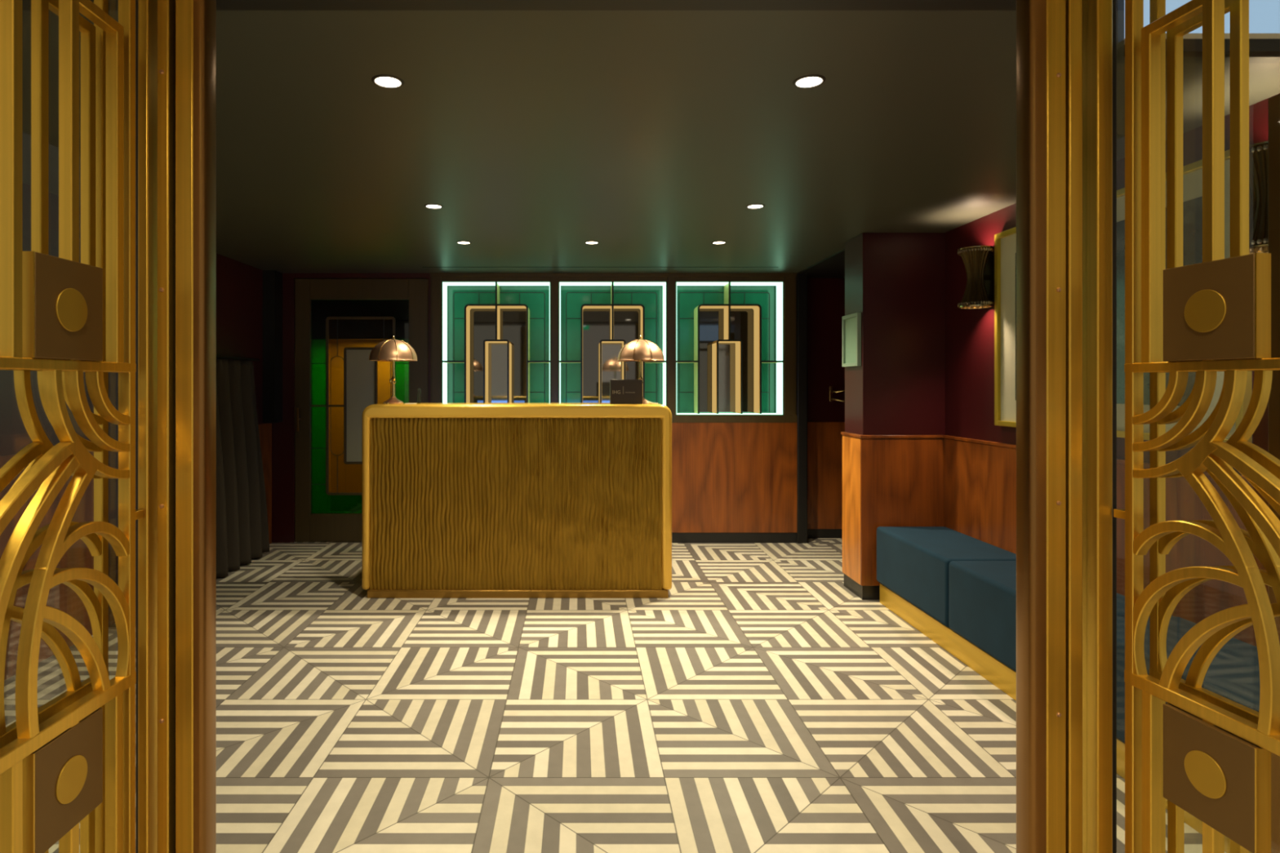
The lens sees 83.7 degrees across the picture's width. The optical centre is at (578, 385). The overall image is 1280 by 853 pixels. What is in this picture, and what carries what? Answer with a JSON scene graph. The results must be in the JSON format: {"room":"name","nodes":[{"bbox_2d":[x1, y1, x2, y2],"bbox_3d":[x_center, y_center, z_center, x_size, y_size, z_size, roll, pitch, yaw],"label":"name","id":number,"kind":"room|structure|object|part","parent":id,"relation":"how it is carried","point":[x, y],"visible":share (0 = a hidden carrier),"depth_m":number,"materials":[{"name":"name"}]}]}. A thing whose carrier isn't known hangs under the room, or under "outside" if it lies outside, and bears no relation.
{"room":"hotel lobby","nodes":[
{"label":"hotel lobby","id":0,"kind":"room"},
{"bbox_2d":[0,182,269,456],"bbox_3d":[-2.670,0.192,3.960,0.100,2.297,5.000,0,0,0],"label":"wall","id":1,"kind":"structure","parent":0,"point":[239,285],"depth_m":5.19,"materials":[{"name":"red paint"}]},
{"bbox_2d":[0,422,271,680],"bbox_3d":[-2.614,0.831,3.765,0.012,1.020,4.570,0,0,0],"label":"panelling","id":2,"kind":"object","parent":1,"relation":"attached to","point":[61,597],"visible":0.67,"depth_m":3.69,"materials":[{"name":"brown wood"}]},
{"bbox_2d":[117,355,269,577],"bbox_3d":[-2.531,0.558,4.765,0.175,1.541,1.830,0,0,0],"label":"curtain","id":3,"kind":"object","parent":1,"relation":"hanging from","point":[242,515],"visible":0.41,"depth_m":5.24,"materials":[{"name":"grey fabric"}]},
{"bbox_3d":[-2.577,-0.203,4.755,0.084,0.020,1.810,0,0,0],"label":"rail","id":4,"kind":"part","parent":3,"relation":"part of","materials":[{"name":"black paint"}]},
{"bbox_2d":[262,270,282,422],"bbox_3d":[-2.570,-0.323,5.980,0.100,1.267,0.160,0,0,0],"label":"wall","id":5,"kind":"structure","parent":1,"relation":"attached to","point":[272,279],"depth_m":5.90,"materials":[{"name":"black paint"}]},
{"bbox_2d":[271,273,796,542],"bbox_3d":[-0.381,0.192,6.210,4.478,2.297,0.300,0,0,0],"label":"wall","id":6,"kind":"structure","parent":0,"point":[282,433],"depth_m":6.06,"materials":[{"name":"red paint"}]},
{"bbox_2d":[294,278,428,542],"bbox_3d":[-1.852,0.211,6.065,1.137,2.246,0.110,0,0,0],"label":"door","id":7,"kind":"structure","parent":6,"relation":"in","point":[339,322],"depth_m":6.09,"materials":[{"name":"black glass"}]},
{"bbox_3d":[-2.374,0.290,6.040,0.024,0.200,0.060,0,0,0],"label":"handle","id":8,"kind":"part","parent":7,"relation":"part of","materials":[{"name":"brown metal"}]},
{"bbox_3d":[-1.869,0.182,6.096,0.842,1.832,0.004,0,0,0],"label":"green pane","id":9,"kind":"part","parent":7,"relation":"part of","materials":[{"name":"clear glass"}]},
{"bbox_3d":[-1.865,0.173,6.096,0.263,0.980,0.004,0,0,0],"label":"frosted pane","id":10,"kind":"part","parent":7,"relation":"part of","materials":[{"name":"grey glass"}]},
{"bbox_3d":[-1.865,0.175,6.096,0.572,1.508,0.004,0,0,0],"label":"amber pane","id":11,"kind":"part","parent":7,"relation":"part of","materials":[{"name":"orange glass"}]},
{"bbox_2d":[442,281,550,403],"bbox_3d":[-0.700,-0.317,6.176,0.916,1.131,0.239,0,0,0],"label":"window","id":12,"kind":"structure","parent":6,"relation":"in","point":[496,335],"depth_m":6.29,"materials":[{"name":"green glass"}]},
{"bbox_2d":[466,306,526,403],"bbox_3d":[-0.700,-0.221,6.173,0.515,0.917,0.177,0,0,0],"label":"decorative frame","id":13,"kind":"object","parent":12,"relation":"attached to","point":[482,322],"depth_m":6.28,"materials":[{"name":"gold metal"}]},
{"bbox_3d":[-0.700,-0.068,6.283,0.205,0.632,0.004,0,0,0],"label":"mirror pane","id":14,"kind":"part","parent":12,"relation":"part of","materials":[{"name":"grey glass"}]},
{"bbox_3d":[-0.700,-0.219,6.287,0.529,0.935,0.004,0,0,0],"label":"smoked pane","id":15,"kind":"part","parent":12,"relation":"part of","materials":[{"name":"grey glass"}]},
{"bbox_2d":[559,281,666,405],"bbox_3d":[0.293,-0.317,6.176,0.909,1.131,0.239,0,0,0],"label":"window","id":16,"kind":"structure","parent":6,"relation":"in","point":[597,320],"depth_m":6.29,"materials":[{"name":"green glass"}]},
{"bbox_3d":[0.293,-0.219,6.287,0.529,0.935,0.004,0,0,0],"label":"smoked pane","id":17,"kind":"part","parent":16,"relation":"part of","materials":[{"name":"grey glass"}]},
{"bbox_3d":[0.293,-0.068,6.283,0.205,0.632,0.004,0,0,0],"label":"mirror pane","id":18,"kind":"part","parent":16,"relation":"part of","materials":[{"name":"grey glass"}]},
{"bbox_2d":[582,306,642,403],"bbox_3d":[0.293,-0.221,6.173,0.515,0.917,0.177,0,0,0],"label":"decorative frame","id":19,"kind":"object","parent":16,"relation":"attached to","point":[599,322],"depth_m":6.28,"materials":[{"name":"gold metal"}]},
{"bbox_2d":[430,272,796,422],"bbox_3d":[0.300,-0.320,6.050,3.118,1.273,0.020,0,0,0],"label":"trim","id":20,"kind":"structure","parent":6,"relation":"attached to","point":[789,416],"depth_m":6.04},
{"bbox_2d":[676,281,782,414],"bbox_3d":[1.289,-0.317,6.176,0.909,1.131,0.239,0,0,0],"label":"window","id":21,"kind":"structure","parent":6,"relation":"in","point":[726,331],"depth_m":6.29,"materials":[{"name":"green glass"}]},
{"bbox_3d":[1.289,-0.219,6.287,0.529,0.935,0.004,0,0,0],"label":"smoked pane","id":22,"kind":"part","parent":21,"relation":"part of","materials":[{"name":"grey glass"}]},
{"bbox_3d":[1.289,-0.068,6.283,0.205,0.632,0.004,0,0,0],"label":"mirror pane","id":23,"kind":"part","parent":21,"relation":"part of","materials":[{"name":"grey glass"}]},
{"bbox_2d":[699,306,759,413],"bbox_3d":[1.289,-0.221,6.173,0.515,0.917,0.177,0,0,0],"label":"mirror","id":24,"kind":"object","parent":21,"relation":"attached to","point":[716,322],"depth_m":6.28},
{"bbox_2d":[671,533,796,542],"bbox_3d":[0.300,1.296,6.194,3.118,0.089,0.292,0,0,0],"label":"baseboard","id":25,"kind":"structure","parent":6,"relation":"attached to","point":[676,537],"depth_m":6.05,"materials":[{"name":"black wood"}]},
{"bbox_2d":[671,422,796,533],"bbox_3d":[0.300,0.784,6.190,3.118,0.934,0.300,0,0,0],"label":"panelling","id":26,"kind":"object","parent":25,"relation":"on","point":[727,477],"visible":0.29,"depth_m":6.04,"materials":[{"name":"brown wood"}]},
{"bbox_2d":[22,0,1124,10],"bbox_3d":[0.037,-1.101,1.595,5.515,0.312,0.390,0,0,0],"label":"lintel","id":27,"kind":"object","parent":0,"point":[221,5],"depth_m":1.77,"materials":[{"name":"black paint"}]},
{"bbox_2d":[4,537,1226,852],"bbox_3d":[0.000,1.365,2.600,8.400,0.050,11.200,0,0,0],"label":"floor","id":28,"kind":"structure","parent":0,"point":[762,704],"depth_m":2.87,"materials":[{"name":"tile"}]},
{"bbox_2d":[135,0,216,852],"bbox_3d":[-0.811,0.199,1.425,0.148,2.284,0.066,0,0,0],"label":"door frame","id":29,"kind":"structure","parent":28,"relation":"on","point":[175,40],"depth_m":1.40,"materials":[{"name":"brown metal"}]},
{"bbox_2d":[0,0,143,852],"bbox_3d":[-0.878,0.204,1.023,0.072,2.252,0.726,0,0,0],"label":"gate","id":30,"kind":"object","parent":29,"relation":"attached to","point":[68,761],"visible":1,"depth_m":1.20,"materials":[{"name":"gold metal"}]},
{"bbox_3d":[-0.853,0.199,1.416,0.020,2.284,0.048,0,0,0],"label":"rail","id":31,"kind":"part","parent":29,"relation":"part of","materials":[{"name":"gold metal"}]},
{"bbox_3d":[-0.817,0.199,1.419,0.023,2.284,0.042,0,0,0],"label":"screw rail","id":32,"kind":"part","parent":29,"relation":"part of","materials":[{"name":"gold metal"}]},
{"bbox_3d":[-0.775,0.199,1.419,0.036,2.284,0.042,0,0,0],"label":"rail","id":33,"kind":"part","parent":29,"relation":"part of","materials":[{"name":"gold metal"}]},
{"bbox_3d":[-0.752,0.199,1.429,0.030,2.284,0.058,0,0,0],"label":"bronze post","id":34,"kind":"part","parent":29,"relation":"part of","materials":[{"name":"brown metal"}]},
{"bbox_2d":[361,403,671,598],"bbox_3d":[-0.387,0.730,4.970,1.957,1.221,1.000,0,0,0],"label":"reception desk","id":35,"kind":"object","parent":28,"relation":"on","point":[460,500],"visible":1,"depth_m":4.49,"materials":[{"name":"gold metal"}]},
{"bbox_2d":[368,335,417,404],"bbox_3d":[-1.212,-0.104,4.660,0.310,0.447,0.310,0,0,0],"label":"table lamp","id":36,"kind":"object","parent":35,"relation":"on","point":[393,350],"visible":0.99,"depth_m":4.58,"materials":[{"name":"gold metal"}]},
{"bbox_3d":[-1.224,-0.106,4.630,0.016,0.180,0.016,0,0,0],"label":"pull chain","id":37,"kind":"part","parent":36,"relation":"part of","materials":[{"name":"gold metal"}]},
{"bbox_3d":[-1.212,-0.231,4.660,0.310,0.139,0.310,0,0,0],"label":"lamp shade","id":38,"kind":"part","parent":36,"relation":"part of","materials":[{"name":"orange metal"}]},
{"bbox_3d":[-1.212,-0.070,4.660,0.032,0.291,0.032,0,0,0],"label":"stem","id":39,"kind":"part","parent":36,"relation":"part of","materials":[{"name":"gold metal"}]},
{"bbox_2d":[609,379,642,404],"bbox_3d":[0.308,0.040,4.595,0.206,0.157,0.071,0,0,0],"label":"sign box","id":40,"kind":"object","parent":35,"relation":"on","point":[621,391],"visible":1,"depth_m":4.56,"materials":[{"name":"black"}]},
{"bbox_2d":[617,335,664,404],"bbox_3d":[0.409,-0.104,4.660,0.310,0.447,0.310,0,0,0],"label":"table lamp","id":41,"kind":"object","parent":35,"relation":"on","point":[640,350],"visible":0.84,"depth_m":4.56,"materials":[{"name":"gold metal"}]},
{"bbox_3d":[0.409,-0.070,4.660,0.032,0.291,0.032,0,0,0],"label":"stem","id":42,"kind":"part","parent":41,"relation":"part of","materials":[{"name":"gold metal"}]},
{"bbox_3d":[0.409,-0.231,4.660,0.310,0.139,0.310,0,0,0],"label":"lamp shade","id":43,"kind":"part","parent":41,"relation":"part of","materials":[{"name":"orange metal"}]},
{"bbox_2d":[643,400,657,404],"bbox_3d":[0.463,0.106,4.581,0.096,0.027,0.028,0,0,-18],"label":"lamp base","id":44,"kind":"object","parent":35,"relation":"on","point":[645,401],"visible":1,"depth_m":4.57,"materials":[{"name":"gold metal"}]},
{"bbox_2d":[796,274,807,543],"bbox_3d":[1.902,0.192,6.165,0.088,2.297,0.270,0,0,0],"label":"post","id":45,"kind":"object","parent":28,"relation":"on","point":[802,279],"visible":0.68,"depth_m":6.03,"materials":[{"name":"black metal"}]},
{"bbox_2d":[1016,0,1116,852],"bbox_3d":[0.981,0.199,1.426,0.179,2.284,0.064,0,0,0],"label":"door frame","id":46,"kind":"structure","parent":28,"relation":"on","point":[1066,50],"depth_m":1.40,"materials":[{"name":"brown metal"}]},
{"bbox_3d":[0.906,0.199,1.429,0.030,2.284,0.058,0,0,0],"label":"bronze post","id":47,"kind":"part","parent":46,"relation":"part of","materials":[{"name":"brown metal"}]},
{"bbox_3d":[0.940,0.199,1.424,0.039,2.284,0.052,0,0,0],"label":"screw rail","id":48,"kind":"part","parent":46,"relation":"part of","materials":[{"name":"gold metal"}]},
{"bbox_3d":[0.979,0.199,1.419,0.027,2.284,0.042,0,0,0],"label":"rail","id":49,"kind":"part","parent":46,"relation":"part of","materials":[{"name":"gold metal"}]},
{"bbox_3d":[1.036,0.199,1.421,0.031,2.284,0.047,0,0,0],"label":"rail","id":50,"kind":"part","parent":46,"relation":"part of","materials":[{"name":"gold metal"}]},
{"bbox_2d":[1113,0,1279,852],"bbox_3d":[1.112,0.204,1.035,0.079,2.252,0.726,0,0,-6],"label":"gate","id":51,"kind":"object","parent":46,"relation":"attached to","point":[1206,753],"visible":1,"depth_m":1.24,"materials":[{"name":"gold metal"}]},
{"bbox_2d":[876,526,1260,852],"bbox_3d":[2.058,1.105,3.127,0.436,0.470,2.555,0,0,0],"label":"upholstered bench","id":52,"kind":"object","parent":28,"relation":"on","point":[957,589],"visible":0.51,"depth_m":3.34,"materials":[{"name":"blue fabric"}]},
{"bbox_2d":[876,526,1016,627],"bbox_3d":[2.058,1.044,3.978,0.436,0.346,0.854,0,0,0],"label":"cushion","id":53,"kind":"object","parent":52,"relation":"on","point":[913,562],"depth_m":3.89,"materials":[{"name":"blue fabric"}]},
{"bbox_2d":[949,560,1173,671],"bbox_3d":[2.058,1.044,3.123,0.436,0.346,0.847,0,0,0],"label":"cushion","id":54,"kind":"object","parent":52,"relation":"on","point":[983,593],"depth_m":3.24,"materials":[{"name":"blue fabric"}]},
{"bbox_2d":[1116,616,1260,743],"bbox_3d":[2.058,1.044,2.273,0.436,0.346,0.846,0,0,0],"label":"cushion","id":55,"kind":"object","parent":52,"relation":"on","point":[1233,674],"depth_m":2.28,"materials":[{"name":"blue fabric"}]},
{"bbox_2d":[22,10,1279,273],"bbox_3d":[0.037,-0.997,4.125,5.515,0.080,4.670,0,0,0],"label":"ceiling","id":56,"kind":"structure","parent":0,"point":[647,136],"depth_m":2.65,"materials":[{"name":"grey paint"}]},
{"bbox_2d":[371,74,404,88],"bbox_3d":[-0.599,-0.955,2.236,0.100,0.004,0.100,0,0,0],"label":"recessed light","id":57,"kind":"object","parent":56,"relation":"in","point":[386,81],"visible":1,"depth_m":2.23,"materials":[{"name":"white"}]},
{"bbox_2d":[424,204,443,208],"bbox_3d":[-0.771,-0.955,3.792,0.100,0.004,0.100,0,0,0],"label":"recessed light","id":58,"kind":"object","parent":56,"relation":"in","point":[428,206],"visible":1,"depth_m":3.79,"materials":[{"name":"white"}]},
{"bbox_2d":[456,240,471,244],"bbox_3d":[-0.766,-0.955,4.756,0.100,0.004,0.100,0,0,0],"label":"recessed light","id":59,"kind":"object","parent":56,"relation":"in","point":[458,242],"visible":1,"depth_m":4.75,"materials":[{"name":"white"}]},
{"bbox_2d":[584,240,599,244],"bbox_3d":[0.090,-0.955,4.756,0.100,0.004,0.100,0,0,0],"label":"recessed light","id":60,"kind":"object","parent":56,"relation":"in","point":[588,242],"visible":1,"depth_m":4.75,"materials":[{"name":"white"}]},
{"bbox_2d":[422,266,777,267],"bbox_3d":[0.177,-0.956,5.739,2.873,0.004,0.007,0,0,0],"label":"ceiling slot","id":61,"kind":"structure","parent":56,"relation":"attached to","point":[422,267],"depth_m":5.74,"materials":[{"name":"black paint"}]},
{"bbox_2d":[711,240,726,244],"bbox_3d":[0.941,-0.955,4.756,0.100,0.004,0.100,0,0,0],"label":"recessed light","id":62,"kind":"object","parent":56,"relation":"in","point":[716,242],"visible":1,"depth_m":4.75,"materials":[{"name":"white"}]},
{"bbox_2d":[746,204,764,208],"bbox_3d":[0.944,-0.955,3.792,0.100,0.004,0.100,0,0,0],"label":"recessed light","id":63,"kind":"object","parent":56,"relation":"in","point":[751,206],"visible":1,"depth_m":3.79,"materials":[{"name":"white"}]},
{"bbox_2d":[792,74,826,88],"bbox_3d":[0.725,-0.955,2.236,0.100,0.004,0.100,0,0,0],"label":"recessed light","id":64,"kind":"object","parent":56,"relation":"in","point":[810,81],"visible":1,"depth_m":2.23,"materials":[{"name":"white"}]},
{"bbox_2d":[796,248,844,278],"bbox_3d":[2.229,-0.950,5.504,0.742,0.012,1.492,0,0,0],"label":"ceiling panel","id":65,"kind":"object","parent":56,"relation":"attached to","point":[833,266],"visible":0.14,"depth_m":5.77,"materials":[{"name":"black paint"}]},
{"bbox_2d":[807,278,844,422],"bbox_3d":[2.276,0.192,6.300,0.688,2.297,0.100,0,0,0],"label":"wall","id":66,"kind":"structure","parent":0,"point":[825,296],"depth_m":6.25,"materials":[{"name":"red paint"}]},
{"bbox_2d":[807,528,842,537],"bbox_3d":[2.273,1.301,6.244,0.654,0.079,0.012,0,0,0],"label":"baseboard","id":67,"kind":"structure","parent":66,"relation":"attached to","point":[811,533],"depth_m":6.24,"materials":[{"name":"black wood"}]},
{"bbox_2d":[807,422,844,528],"bbox_3d":[2.273,0.790,6.242,0.654,0.940,0.016,0,0,0],"label":"panelling","id":68,"kind":"object","parent":66,"relation":"attached to","point":[824,439],"visible":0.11,"depth_m":6.23,"materials":[{"name":"brown wood"}]},
{"bbox_2d":[829,386,844,401],"bbox_3d":[2.273,0.074,6.203,0.161,0.138,0.046,0,0,28],"label":"wall hook","id":69,"kind":"object","parent":66,"relation":"attached to","point":[831,391],"visible":0.84,"depth_m":6.22,"materials":[{"name":"gold metal"}]},
{"bbox_3d":[2.220,0.073,6.244,0.030,0.135,0.012,0,0,0],"label":"hook plate","id":70,"kind":"part","parent":69,"relation":"part of","materials":[{"name":"gold metal"}]},
{"bbox_2d":[844,232,945,435],"bbox_3d":[2.188,0.192,4.604,0.814,2.297,0.305,0,0,0],"label":"wall pier","id":71,"kind":"object","parent":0,"point":[896,281],"visible":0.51,"depth_m":4.45,"materials":[{"name":"red paint"}]},
{"bbox_2d":[842,435,860,584],"bbox_3d":[1.774,0.789,4.607,0.017,0.922,0.306,0,0,0],"label":"panelling","id":72,"kind":"object","parent":71,"relation":"attached to","point":[851,445],"visible":0.87,"depth_m":4.59,"materials":[{"name":"brown wood"}]},
{"bbox_2d":[842,312,861,367],"bbox_3d":[1.768,-0.291,4.605,0.026,0.337,0.260,0,0,0],"label":"frame","id":73,"kind":"object","parent":71,"relation":"attached to","point":[851,323],"visible":1,"depth_m":4.59,"materials":[{"name":"green"}]},
{"bbox_2d":[844,573,879,599],"bbox_3d":[2.035,1.296,4.601,0.520,0.090,0.313,0,0,0],"label":"baseboard","id":74,"kind":"object","parent":71,"relation":"attached to","point":[864,593],"visible":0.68,"depth_m":4.44,"materials":[{"name":"black"}]},
{"bbox_2d":[860,438,943,586],"bbox_3d":[2.030,0.789,4.444,0.530,0.922,0.017,0,0,0],"label":"panelling","id":75,"kind":"object","parent":71,"relation":"attached to","point":[902,479],"visible":0.6,"depth_m":4.44,"materials":[{"name":"brown wood"}]},
{"bbox_2d":[944,93,1279,475],"bbox_3d":[2.345,0.192,3.030,0.100,2.297,3.140,0,0,0],"label":"wall","id":76,"kind":"structure","parent":0,"point":[969,333],"depth_m":4.07,"materials":[{"name":"red paint"}]},
{"bbox_2d":[957,245,994,309],"bbox_3d":[2.205,-0.597,3.950,0.178,0.326,0.176,0,0,0],"label":"wall sconce","id":77,"kind":"object","parent":76,"relation":"attached to","point":[979,291],"visible":0.99,"depth_m":3.91,"materials":[{"name":"gold metal"}]},
{"bbox_3d":[2.289,-0.597,3.947,0.012,0.240,0.115,0,0,0],"label":"wall plate","id":78,"kind":"part","parent":77,"relation":"part of","materials":[{"name":"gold metal"}]},
{"bbox_2d":[994,226,1016,427],"bbox_3d":[2.277,-0.301,3.767,0.035,1.036,0.187,0,0,0],"label":"framed picture","id":79,"kind":"object","parent":76,"relation":"attached to","point":[1005,328],"depth_m":3.80,"materials":[{"name":"gold metal"}]},
{"bbox_2d":[943,438,1268,647],"bbox_3d":[2.286,0.789,2.957,0.018,0.922,2.954,0,0,0],"label":"panelling","id":80,"kind":"object","parent":76,"relation":"attached to","point":[980,480],"visible":0.33,"depth_m":3.71,"materials":[{"name":"brown wood"}]},
{"bbox_2d":[840,431,1248,482],"bbox_3d":[2.026,0.320,3.123,0.538,0.018,3.285,0,0,0],"label":"ledge","id":81,"kind":"object","parent":80,"relation":"on","point":[1146,464],"visible":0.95,"depth_m":4.34,"materials":[{"name":"brown wood"}]},
{"bbox_2d":[1116,187,1124,437],"bbox_3d":[2.277,-0.301,2.963,0.035,1.036,0.040,0,0,0],"label":"framed picture","id":82,"kind":"object","parent":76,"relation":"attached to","point":[1120,193],"depth_m":2.98,"materials":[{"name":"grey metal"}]},
{"bbox_2d":[1015,195,1202,405],"bbox_3d":[2.278,-0.306,3.143,0.002,0.768,1.125,0,0,0],"label":"mirror","id":83,"kind":"object","parent":82,"relation":"attached to","point":[1192,205],"depth_m":2.85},
{"bbox_2d":[1182,159,1202,266],"bbox_3d":[2.277,-0.632,2.617,0.035,0.374,0.080,0,0,0],"label":"framed picture","id":84,"kind":"object","parent":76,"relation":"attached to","point":[1192,172],"depth_m":2.63,"materials":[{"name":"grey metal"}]},
{"bbox_2d":[1124,0,1279,852],"bbox_3d":[1.689,0.199,1.429,1.211,2.284,0.060,0,0,0],"label":"window","id":85,"kind":"structure","parent":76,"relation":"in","point":[1264,15],"depth_m":1.42,"materials":[{"name":"clear glass"}]},
{"bbox_3d":[1.698,-0.675,1.422,1.194,0.024,0.024,0,0,0],"label":"transom rail","id":86,"kind":"part","parent":85,"relation":"part of","materials":[{"name":"metal"}]},
{"bbox_3d":[1.698,-0.822,1.427,1.194,0.244,0.015,0,0,0],"label":"transom pane","id":87,"kind":"part","parent":85,"relation":"part of","materials":[{"name":"glass"}]},
{"bbox_2d":[1189,371,1224,434],"bbox_3d":[2.277,0.065,2.559,0.035,0.227,0.140,0,0,0],"label":"framed picture","id":88,"kind":"object","parent":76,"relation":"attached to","point":[1220,375],"depth_m":2.54,"materials":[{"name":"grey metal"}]},
{"bbox_2d":[1224,149,1230,258],"bbox_3d":[2.277,-0.631,2.476,0.035,0.375,0.019,0,0,0],"label":"framed picture","id":89,"kind":"object","parent":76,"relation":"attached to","point":[1227,153],"depth_m":2.50,"materials":[{"name":"gold metal"}]},
{"bbox_2d":[1222,370,1252,442],"bbox_3d":[2.277,0.075,2.439,0.035,0.247,0.106,0,0,0],"label":"framed picture","id":90,"kind":"object","parent":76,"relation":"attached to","point":[1248,392],"depth_m":2.42,"materials":[{"name":"gold metal"}]},
{"bbox_2d":[1248,140,1268,254],"bbox_3d":[2.205,-0.597,2.270,0.178,0.326,0.176,0,0,0],"label":"wall sconce","id":91,"kind":"object","parent":76,"relation":"attached to","point":[1258,152],"visible":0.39,"depth_m":2.25,"materials":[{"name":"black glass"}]}
]}

